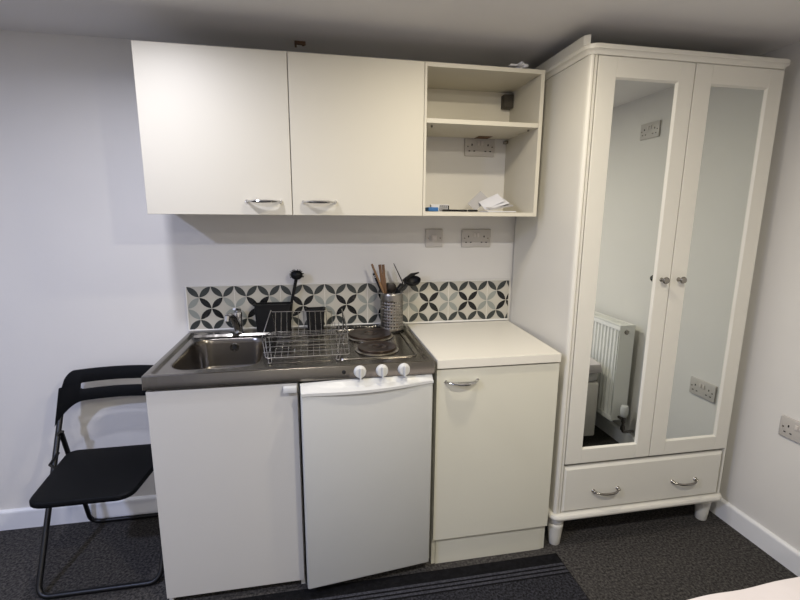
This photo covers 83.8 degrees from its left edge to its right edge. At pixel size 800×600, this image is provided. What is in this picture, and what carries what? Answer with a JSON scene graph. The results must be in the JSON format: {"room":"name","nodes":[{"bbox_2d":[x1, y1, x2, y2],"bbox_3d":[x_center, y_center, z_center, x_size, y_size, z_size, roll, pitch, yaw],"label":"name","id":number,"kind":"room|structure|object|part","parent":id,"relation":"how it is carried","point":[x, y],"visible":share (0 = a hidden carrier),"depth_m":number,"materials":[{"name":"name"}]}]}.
{"room":"studio apartment","nodes":[
{"label":"studio apartment","id":0,"kind":"room"},
{"bbox_2d":[0,30,530,509],"bbox_3d":[-0.591,-0.032,2.126,4.372,2.108,0.100,-2,11,-11],"label":"wall","id":1,"kind":"structure","parent":0,"point":[90,278],"depth_m":1.95,"materials":[{"name":"paint"}]},
{"bbox_2d":[0,495,157,530],"bbox_3d":[-1.802,1.002,2.031,1.699,0.095,0.015,-2,11,-11],"label":"baseboard","id":2,"kind":"structure","parent":1,"relation":"attached to","point":[27,517],"depth_m":2.08,"materials":[{"name":"white wood"}]},
{"bbox_2d":[131,40,424,215],"bbox_3d":[-0.438,-0.638,1.798,1.029,0.582,0.365,-2,11,-11],"label":"upper cabinet","id":3,"kind":"object","parent":1,"relation":"attached to","point":[224,130],"visible":1,"depth_m":1.66,"materials":[{"name":"beige laminate"}]},
{"bbox_3d":[-0.667,-0.608,1.627,0.514,0.582,0.018,-2,11,-11],"label":"door","id":4,"kind":"part","parent":3,"relation":"part of","materials":[{"name":"beige laminate"}]},
{"bbox_3d":[-0.511,-0.370,1.670,0.134,0.013,0.045,-2,11,-11],"label":"handle","id":5,"kind":"part","parent":3,"relation":"part of","materials":[{"name":"silver metal"}]},
{"bbox_3d":[-0.308,-0.375,1.708,0.134,0.013,0.045,-2,11,-11],"label":"handle","id":6,"kind":"part","parent":3,"relation":"part of","materials":[{"name":"silver metal"}]},
{"bbox_3d":[-0.160,-0.622,1.722,0.512,0.582,0.018,-2,11,-11],"label":"door","id":7,"kind":"part","parent":3,"relation":"part of","materials":[{"name":"beige laminate"}]},
{"bbox_2d":[185,279,508,330],"bbox_3d":[-0.203,0.020,2.151,1.545,0.210,0.013,-2,11,-11],"label":"tile backsplash","id":8,"kind":"structure","parent":1,"relation":"attached to","point":[207,307],"depth_m":2.14,"materials":[{"name":"tile"}]},
{"bbox_2d":[425,229,442,246],"bbox_3d":[0.165,-0.300,2.160,0.086,0.087,0.014,-2,11,-11],"label":"switched spur","id":9,"kind":"object","parent":1,"relation":"attached to","point":[433,237],"visible":1,"depth_m":2.16,"materials":[{"name":"grey plastic"}]},
{"bbox_2d":[432,235,436,240],"bbox_3d":[0.166,-0.299,2.155,0.024,0.028,0.005,-2,11,-11],"label":"rocker switch","id":10,"kind":"object","parent":9,"relation":"attached to","point":[434,237],"depth_m":2.15,"materials":[{"name":"grey plastic"}]},
{"bbox_2d":[461,229,490,246],"bbox_3d":[0.375,-0.305,2.199,0.150,0.087,0.014,-2,11,-11],"label":"wall socket","id":11,"kind":"object","parent":1,"relation":"attached to","point":[469,237],"visible":1,"depth_m":2.20,"materials":[{"name":"grey plastic"}]},
{"bbox_2d":[464,138,494,156],"bbox_3d":[0.379,-0.727,2.119,0.150,0.087,0.014,-2,11,-11],"label":"wall socket","id":12,"kind":"object","parent":1,"relation":"attached to","point":[472,147],"visible":0.86,"depth_m":2.12,"materials":[{"name":"grey plastic"}]},
{"bbox_2d":[422,61,544,216],"bbox_3d":[0.310,-0.664,1.960,0.499,0.581,0.320,-2,11,-11],"label":"open shelf unit","id":13,"kind":"object","parent":1,"relation":"attached to","point":[461,100],"visible":0.8,"depth_m":1.93,"materials":[{"name":"beige laminate"}]},
{"bbox_2d":[425,207,437,210],"bbox_3d":[0.133,-0.382,1.877,0.043,0.017,0.060,-2,11,-11],"label":"packet","id":14,"kind":"object","parent":13,"relation":"in","point":[426,208],"visible":1,"depth_m":1.85,"materials":[{"name":"blue plastic"}]},
{"bbox_2d":[430,204,448,211],"bbox_3d":[0.171,-0.400,1.939,0.080,0.030,0.027,-2,11,-11],"label":"carton","id":15,"kind":"object","parent":13,"relation":"on","point":[440,207],"visible":0.87,"depth_m":1.93,"materials":[{"name":"white cardboard"}]},
{"bbox_2d":[442,209,458,211],"bbox_3d":[0.214,-0.382,1.902,0.080,0.009,0.009,-4,12,-22],"label":"pen","id":16,"kind":"object","parent":13,"relation":"in","point":[450,210],"visible":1,"depth_m":1.90,"materials":[{"name":"black plastic"}]},
{"bbox_3d":[0.282,-0.863,2.061,0.473,0.196,0.006,-2,11,-11],"label":"panel","id":17,"kind":"part","parent":13,"relation":"part of","materials":[{"name":"beige laminate"}]},
{"bbox_2d":[467,191,486,209],"bbox_3d":[0.350,-0.445,2.005,0.093,0.090,0.023,-3,11,-17],"label":"letter","id":18,"kind":"object","parent":13,"relation":"on","point":[474,203],"visible":0.79,"depth_m":2.00,"materials":[{"name":"grey paper"}]},
{"bbox_3d":[0.309,-0.739,1.937,0.472,0.018,0.300,-2,11,-11],"label":"shelf","id":19,"kind":"part","parent":13,"relation":"part of","materials":[{"name":"beige laminate"}]},
{"bbox_2d":[479,211,515,211],"bbox_3d":[0.427,-0.388,1.958,0.130,0.004,0.100,-2,11,-11],"label":"letter","id":20,"kind":"object","parent":13,"relation":"in","point":[479,211],"visible":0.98,"depth_m":1.91,"materials":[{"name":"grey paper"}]},
{"bbox_2d":[486,204,512,209],"bbox_3d":[0.432,-0.414,1.964,0.113,0.035,0.064,-3,11,-16],"label":"letter","id":21,"kind":"object","parent":20,"relation":"on","point":[506,205],"visible":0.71,"depth_m":1.95,"materials":[{"name":"grey paper"}]},
{"bbox_2d":[484,198,508,209],"bbox_3d":[0.421,-0.425,1.970,0.108,0.057,0.061,-2,11,-13],"label":"letter","id":22,"kind":"object","parent":21,"relation":"on","point":[505,202],"visible":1,"depth_m":1.96,"materials":[{"name":"grey paper"}]},
{"bbox_2d":[479,194,503,209],"bbox_3d":[0.405,-0.436,1.975,0.101,0.073,0.051,-1,11,-8],"label":"letter","id":23,"kind":"object","parent":22,"relation":"on","point":[495,199],"visible":1,"depth_m":1.98,"materials":[{"name":"grey paper"}]},
{"bbox_2d":[509,61,528,68],"bbox_3d":[0.462,-0.946,1.808,0.115,0.031,0.074,-2,11,-11],"label":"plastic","id":24,"kind":"object","parent":13,"relation":"on","point":[521,64],"visible":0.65,"depth_m":1.79,"materials":[{"name":"white plastic"}]},
{"bbox_2d":[0,504,797,599],"bbox_3d":[-0.228,1.422,0.401,4.372,0.100,4.100,-2,11,-11],"label":"floor","id":25,"kind":"structure","parent":0,"point":[669,553],"depth_m":1.88,"materials":[{"name":"grey carpet"}]},
{"bbox_2d":[29,365,163,599],"bbox_3d":[-1.172,0.704,1.807,0.520,0.772,0.521,-2,11,-11],"label":"folding chair","id":26,"kind":"object","parent":25,"relation":"on","point":[84,477],"visible":0.67,"depth_m":1.75,"materials":[{"name":"black metal"}]},
{"bbox_3d":[-1.150,0.666,1.727,0.398,0.027,0.372,-2,11,-11],"label":"seat","id":27,"kind":"part","parent":26,"relation":"part of","materials":[{"name":"black plastic"}]},
{"bbox_3d":[-1.204,0.405,1.933,0.520,0.234,0.076,-2,11,-11],"label":"backrest","id":28,"kind":"part","parent":26,"relation":"part of","materials":[{"name":"black plastic"}]},
{"bbox_3d":[-1.213,0.791,2.016,0.471,0.521,0.134,-2,11,-11],"label":"frame","id":29,"kind":"part","parent":26,"relation":"part of","materials":[{"name":"black metal"}]},
{"bbox_2d":[146,381,305,599],"bbox_3d":[-0.658,0.658,1.871,0.496,0.846,0.592,-2,11,-11],"label":"base cabinet","id":30,"kind":"object","parent":25,"relation":"on","point":[228,460],"visible":0.72,"depth_m":1.60,"materials":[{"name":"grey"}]},
{"bbox_2d":[141,324,434,390],"bbox_3d":[-0.412,0.260,1.835,1.000,0.163,0.608,-2,11,-11],"label":"sink","id":31,"kind":"object","parent":30,"relation":"on","point":[210,358],"visible":0.92,"depth_m":1.72,"materials":[{"name":"grey metal"}]},
{"bbox_3d":[-0.696,0.277,1.777,0.316,0.148,0.404,-2,11,-11],"label":"sink bowl","id":32,"kind":"part","parent":31,"relation":"part of","materials":[{"name":"grey metal"}]},
{"bbox_2d":[224,308,243,333],"bbox_3d":[-0.733,0.096,1.963,0.044,0.120,0.121,3,11,12],"label":"mixer tap","id":33,"kind":"object","parent":31,"relation":"on","point":[235,319],"visible":1,"depth_m":1.98,"materials":[{"name":"silver metal"}]},
{"bbox_3d":[-0.731,0.101,1.960,0.035,0.105,0.113,2,11,7],"label":"spout","id":34,"kind":"part","parent":33,"relation":"part of","materials":[{"name":"silver metal"}]},
{"bbox_2d":[253,302,292,331],"bbox_3d":[-0.581,0.077,2.053,0.174,0.126,0.060,-2,11,-11],"label":"caddy","id":35,"kind":"object","parent":31,"relation":"on","point":[262,309],"visible":0.87,"depth_m":2.03,"materials":[{"name":"black plastic"}]},
{"bbox_2d":[289,269,303,318],"bbox_3d":[-0.476,-0.008,2.042,0.080,0.267,0.045,-2,11,-11],"label":"dish brush","id":36,"kind":"object","parent":35,"relation":"in","point":[296,275],"visible":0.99,"depth_m":2.02,"materials":[{"name":"black plastic"}]},
{"bbox_3d":[-0.492,0.011,2.055,0.053,0.223,0.017,2,11,9],"label":"handle","id":37,"kind":"part","parent":36,"relation":"part of","materials":[{"name":"black plastic"}]},
{"bbox_2d":[262,309,349,363],"bbox_3d":[-0.385,0.126,1.819,0.353,0.134,0.399,-2,11,-11],"label":"dish rack","id":38,"kind":"object","parent":31,"relation":"on","point":[331,329],"visible":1,"depth_m":1.84,"materials":[{"name":"silver metal"}]},
{"bbox_3d":[-0.552,0.101,1.892,0.010,0.116,0.171,1,11,4],"label":"frame","id":39,"kind":"part","parent":38,"relation":"part of","materials":[{"name":"silver metal"}]},
{"bbox_3d":[-0.244,0.095,1.950,0.019,0.112,0.166,-2,11,-13],"label":"frame","id":40,"kind":"part","parent":38,"relation":"part of","materials":[{"name":"silver metal"}]},
{"bbox_2d":[305,307,325,329],"bbox_3d":[-0.397,0.086,2.093,0.095,0.098,0.050,-2,11,-11],"label":"holder","id":41,"kind":"object","parent":31,"relation":"on","point":[319,321],"visible":0.95,"depth_m":2.08,"materials":[{"name":"black plastic"}]},
{"bbox_3d":[-0.142,0.258,1.592,0.045,0.045,0.020,-2,11,-11],"label":"control knob","id":42,"kind":"part","parent":31,"relation":"part of","materials":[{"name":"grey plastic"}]},
{"bbox_3d":[-0.136,0.159,2.009,0.214,0.007,0.214,-2,11,-11],"label":"hot plate","id":43,"kind":"part","parent":31,"relation":"part of","materials":[{"name":"grey metal"}]},
{"bbox_3d":[-0.093,0.197,1.806,0.178,0.007,0.178,-2,11,-11],"label":"hot plate","id":44,"kind":"part","parent":31,"relation":"part of","materials":[{"name":"grey metal"}]},
{"bbox_3d":[-0.063,0.256,1.607,0.045,0.045,0.020,-2,11,-11],"label":"control knob","id":45,"kind":"part","parent":31,"relation":"part of","materials":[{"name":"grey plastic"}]},
{"bbox_2d":[380,290,403,332],"bbox_3d":[-0.039,0.053,2.092,0.112,0.185,0.112,-2,11,-11],"label":"utensil holder","id":46,"kind":"object","parent":31,"relation":"on","point":[388,297],"visible":0.94,"depth_m":2.05,"materials":[{"name":"silver metal"}]},
{"bbox_2d":[378,264,388,321],"bbox_3d":[-0.074,-0.017,2.087,0.055,0.302,0.009,-2,11,-11],"label":"tongs","id":47,"kind":"object","parent":46,"relation":"in","point":[381,269],"visible":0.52,"depth_m":2.07,"materials":[{"name":"brown wood"}]},
{"bbox_3d":[-0.066,-0.017,2.089,0.040,0.301,0.009,-2,11,-11],"label":"arm","id":48,"kind":"part","parent":47,"relation":"part of","materials":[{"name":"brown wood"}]},
{"bbox_2d":[373,273,394,324],"bbox_3d":[-0.069,0.000,2.093,0.118,0.260,0.022,-2,11,-11],"label":"spatula","id":49,"kind":"object","parent":46,"relation":"in","point":[373,273],"visible":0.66,"depth_m":2.07,"materials":[{"name":"black plastic"}]},
{"bbox_2d":[371,264,397,327],"bbox_3d":[-0.069,-0.015,2.073,0.133,0.307,0.010,1,11,1],"label":"wooden spoon","id":50,"kind":"object","parent":46,"relation":"in","point":[372,265],"visible":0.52,"depth_m":2.06,"materials":[{"name":"brown wood"}]},
{"bbox_2d":[386,283,395,306],"bbox_3d":[-0.042,0.023,2.117,0.047,0.214,0.014,0,11,-2],"label":"serving spoon","id":51,"kind":"object","parent":46,"relation":"in","point":[391,287],"visible":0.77,"depth_m":2.10,"materials":[{"name":"black plastic"}]},
{"bbox_2d":[391,263,403,321],"bbox_3d":[-0.017,-0.017,2.080,0.078,0.308,0.036,-2,11,-11],"label":"slice","id":52,"kind":"object","parent":46,"relation":"in","point":[400,280],"visible":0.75,"depth_m":2.07,"materials":[{"name":"black plastic"}]},
{"bbox_2d":[388,275,420,327],"bbox_3d":[0.016,0.010,2.109,0.165,0.247,0.064,-2,11,-11],"label":"ladle","id":53,"kind":"object","parent":46,"relation":"in","point":[414,280],"visible":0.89,"depth_m":2.10,"materials":[{"name":"black plastic"}]},
{"bbox_3d":[-0.014,0.022,2.099,0.104,0.227,0.018,-3,11,-16],"label":"handle","id":54,"kind":"part","parent":53,"relation":"part of","materials":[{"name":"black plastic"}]},
{"bbox_2d":[404,275,420,285],"bbox_3d":[0.058,-0.089,2.098,0.080,0.048,0.064,-2,11,-11],"label":"ladle bowl","id":55,"kind":"object","parent":53,"relation":"on","point":[414,280],"depth_m":2.11,"materials":[{"name":"black plastic"}]},
{"bbox_2d":[395,272,418,293],"bbox_3d":[0.018,-0.002,2.126,0.145,0.262,0.038,-2,11,-11],"label":"spoon","id":56,"kind":"object","parent":46,"relation":"in","point":[410,275],"visible":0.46,"depth_m":2.10,"materials":[{"name":"black plastic"}]},
{"bbox_3d":[0.016,0.254,1.621,0.045,0.045,0.020,-2,11,-11],"label":"control knob","id":57,"kind":"part","parent":31,"relation":"part of","materials":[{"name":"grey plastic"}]},
{"bbox_3d":[-0.385,0.313,1.563,0.046,0.022,0.022,-2,11,-11],"label":"handle","id":58,"kind":"part","parent":30,"relation":"part of","materials":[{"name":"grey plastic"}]},
{"bbox_2d":[300,374,433,588],"bbox_3d":[-0.163,0.652,1.929,0.484,0.844,0.610,-2,11,-11],"label":"fridge","id":59,"kind":"object","parent":25,"relation":"on","point":[366,442],"visible":0.95,"depth_m":1.65,"materials":[{"name":"white metal"}]},
{"bbox_3d":[-0.111,0.304,1.603,0.482,0.037,0.057,-3,11,-17],"label":"handle","id":60,"kind":"part","parent":59,"relation":"part of","materials":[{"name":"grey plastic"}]},
{"bbox_2d":[231,553,589,599],"bbox_3d":[-0.004,1.171,1.438,1.506,0.008,0.701,-2,11,-11],"label":"floor mat","id":61,"kind":"object","parent":25,"relation":"on","point":[541,577],"visible":1,"depth_m":1.73,"materials":[{"name":"grey carpet"}]},
{"bbox_2d":[429,362,559,563],"bbox_3d":[0.337,0.625,2.051,0.506,0.858,0.602,-2,11,-11],"label":"base cabinet","id":62,"kind":"object","parent":25,"relation":"on","point":[493,427],"visible":0.82,"depth_m":1.80,"materials":[{"name":"beige laminate"}]},
{"bbox_3d":[0.240,0.313,1.685,0.138,0.014,0.046,-2,11,-11],"label":"handle","id":63,"kind":"part","parent":62,"relation":"part of","materials":[{"name":"silver metal"}]},
{"bbox_2d":[407,321,561,368],"bbox_3d":[0.349,0.182,1.986,0.532,0.035,0.566,-2,11,-11],"label":"countertop","id":64,"kind":"structure","parent":62,"relation":"on","point":[484,343],"depth_m":1.86,"materials":[{"name":"beige laminate"}]},
{"bbox_2d":[510,34,790,544],"bbox_3d":[1.031,0.011,2.082,0.873,2.064,0.593,-2,11,-11],"label":"wardrobe","id":65,"kind":"object","parent":25,"relation":"on","point":[635,262],"visible":0.89,"depth_m":1.81,"materials":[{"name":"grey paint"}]},
{"bbox_3d":[0.897,0.827,1.923,0.136,0.018,0.035,-2,11,-11],"label":"handle","id":66,"kind":"part","parent":65,"relation":"part of","materials":[{"name":"silver metal"}]},
{"bbox_2d":[582,80,674,446],"bbox_3d":[0.899,-0.092,1.779,0.258,1.458,0.004,-2,11,-11],"label":"mirror","id":67,"kind":"object","parent":65,"relation":"attached to","point":[640,141],"depth_m":1.76,"materials":[{"name":"clear glass"}]},
{"bbox_3d":[0.896,-0.094,1.776,0.398,1.591,0.019,-2,11,-11],"label":"door","id":68,"kind":"part","parent":65,"relation":"part of","materials":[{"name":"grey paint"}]},
{"bbox_3d":[1.023,0.873,2.254,0.872,0.026,0.576,-2,11,-11],"label":"moulding","id":69,"kind":"part","parent":65,"relation":"part of","materials":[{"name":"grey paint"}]},
{"bbox_3d":[1.080,0.800,1.982,0.784,0.211,0.021,-2,11,-11],"label":"drawer","id":70,"kind":"part","parent":65,"relation":"part of","materials":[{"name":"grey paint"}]},
{"bbox_3d":[1.058,-0.079,1.783,0.029,0.029,0.033,-2,11,-11],"label":"knob","id":71,"kind":"part","parent":65,"relation":"part of","materials":[{"name":"silver metal"}]},
{"bbox_3d":[1.036,-0.947,1.908,0.873,0.034,0.576,-2,11,-11],"label":"cornice","id":72,"kind":"part","parent":65,"relation":"part of","materials":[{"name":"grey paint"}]},
{"bbox_3d":[1.135,-0.081,1.797,0.029,0.029,0.033,-2,11,-11],"label":"knob","id":73,"kind":"part","parent":65,"relation":"part of","materials":[{"name":"silver metal"}]},
{"bbox_3d":[1.283,0.816,1.995,0.136,0.018,0.035,-2,11,-11],"label":"handle","id":74,"kind":"part","parent":65,"relation":"part of","materials":[{"name":"silver metal"}]},
{"bbox_2d":[666,86,763,438],"bbox_3d":[1.293,-0.103,1.853,0.256,1.458,0.004,-2,11,-11],"label":"mirror","id":75,"kind":"object","parent":65,"relation":"attached to","point":[732,134],"depth_m":1.84,"materials":[{"name":"clear glass"}]},
{"bbox_3d":[1.287,-0.105,1.849,0.390,1.591,0.019,-2,11,-11],"label":"door","id":76,"kind":"part","parent":65,"relation":"part of","materials":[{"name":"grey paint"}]},
{"bbox_2d":[689,577,799,599],"bbox_3d":[1.085,1.133,0.224,1.356,0.552,1.949,-2,11,-13],"label":"bed","id":77,"kind":"object","parent":25,"relation":"on","point":[786,589],"visible":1,"depth_m":1.07,"materials":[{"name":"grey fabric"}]},
{"bbox_2d":[0,0,799,68],"bbox_3d":[-0.212,-0.748,-0.011,4.372,0.100,4.100,-2,11,-11],"label":"ceiling","id":78,"kind":"structure","parent":0,"point":[504,33],"depth_m":1.62,"materials":[{"name":"white paint"}]},
{"bbox_2d":[294,41,305,47],"bbox_3d":[-0.405,-1.036,1.807,0.044,0.014,0.037,-2,11,-11],"label":"bracket","id":79,"kind":"object","parent":78,"relation":"attached to","point":[296,43],"visible":1,"depth_m":1.79,"materials":[{"name":"brown"}]},
{"bbox_2d":[719,41,799,551],"bbox_3d":[1.879,0.278,0.587,0.100,2.108,3.900,-2,11,-11],"label":"wall","id":80,"kind":"structure","parent":0,"point":[760,477],"depth_m":1.88,"materials":[{"name":"paint"}]},
{"bbox_2d":[709,498,799,576],"bbox_3d":[1.815,1.269,0.763,0.015,0.095,3.900,-2,11,-11],"label":"baseboard","id":81,"kind":"structure","parent":80,"relation":"attached to","point":[774,546],"depth_m":1.96,"materials":[{"name":"white wood"}]},
{"bbox_2d":[779,415,799,443],"bbox_3d":[1.603,0.533,1.791,0.014,0.087,0.150,-2,11,-11],"label":"wall socket","id":82,"kind":"object","parent":80,"relation":"attached to","point":[789,428],"visible":1,"depth_m":1.82,"materials":[{"name":"grey plastic"}]}
]}

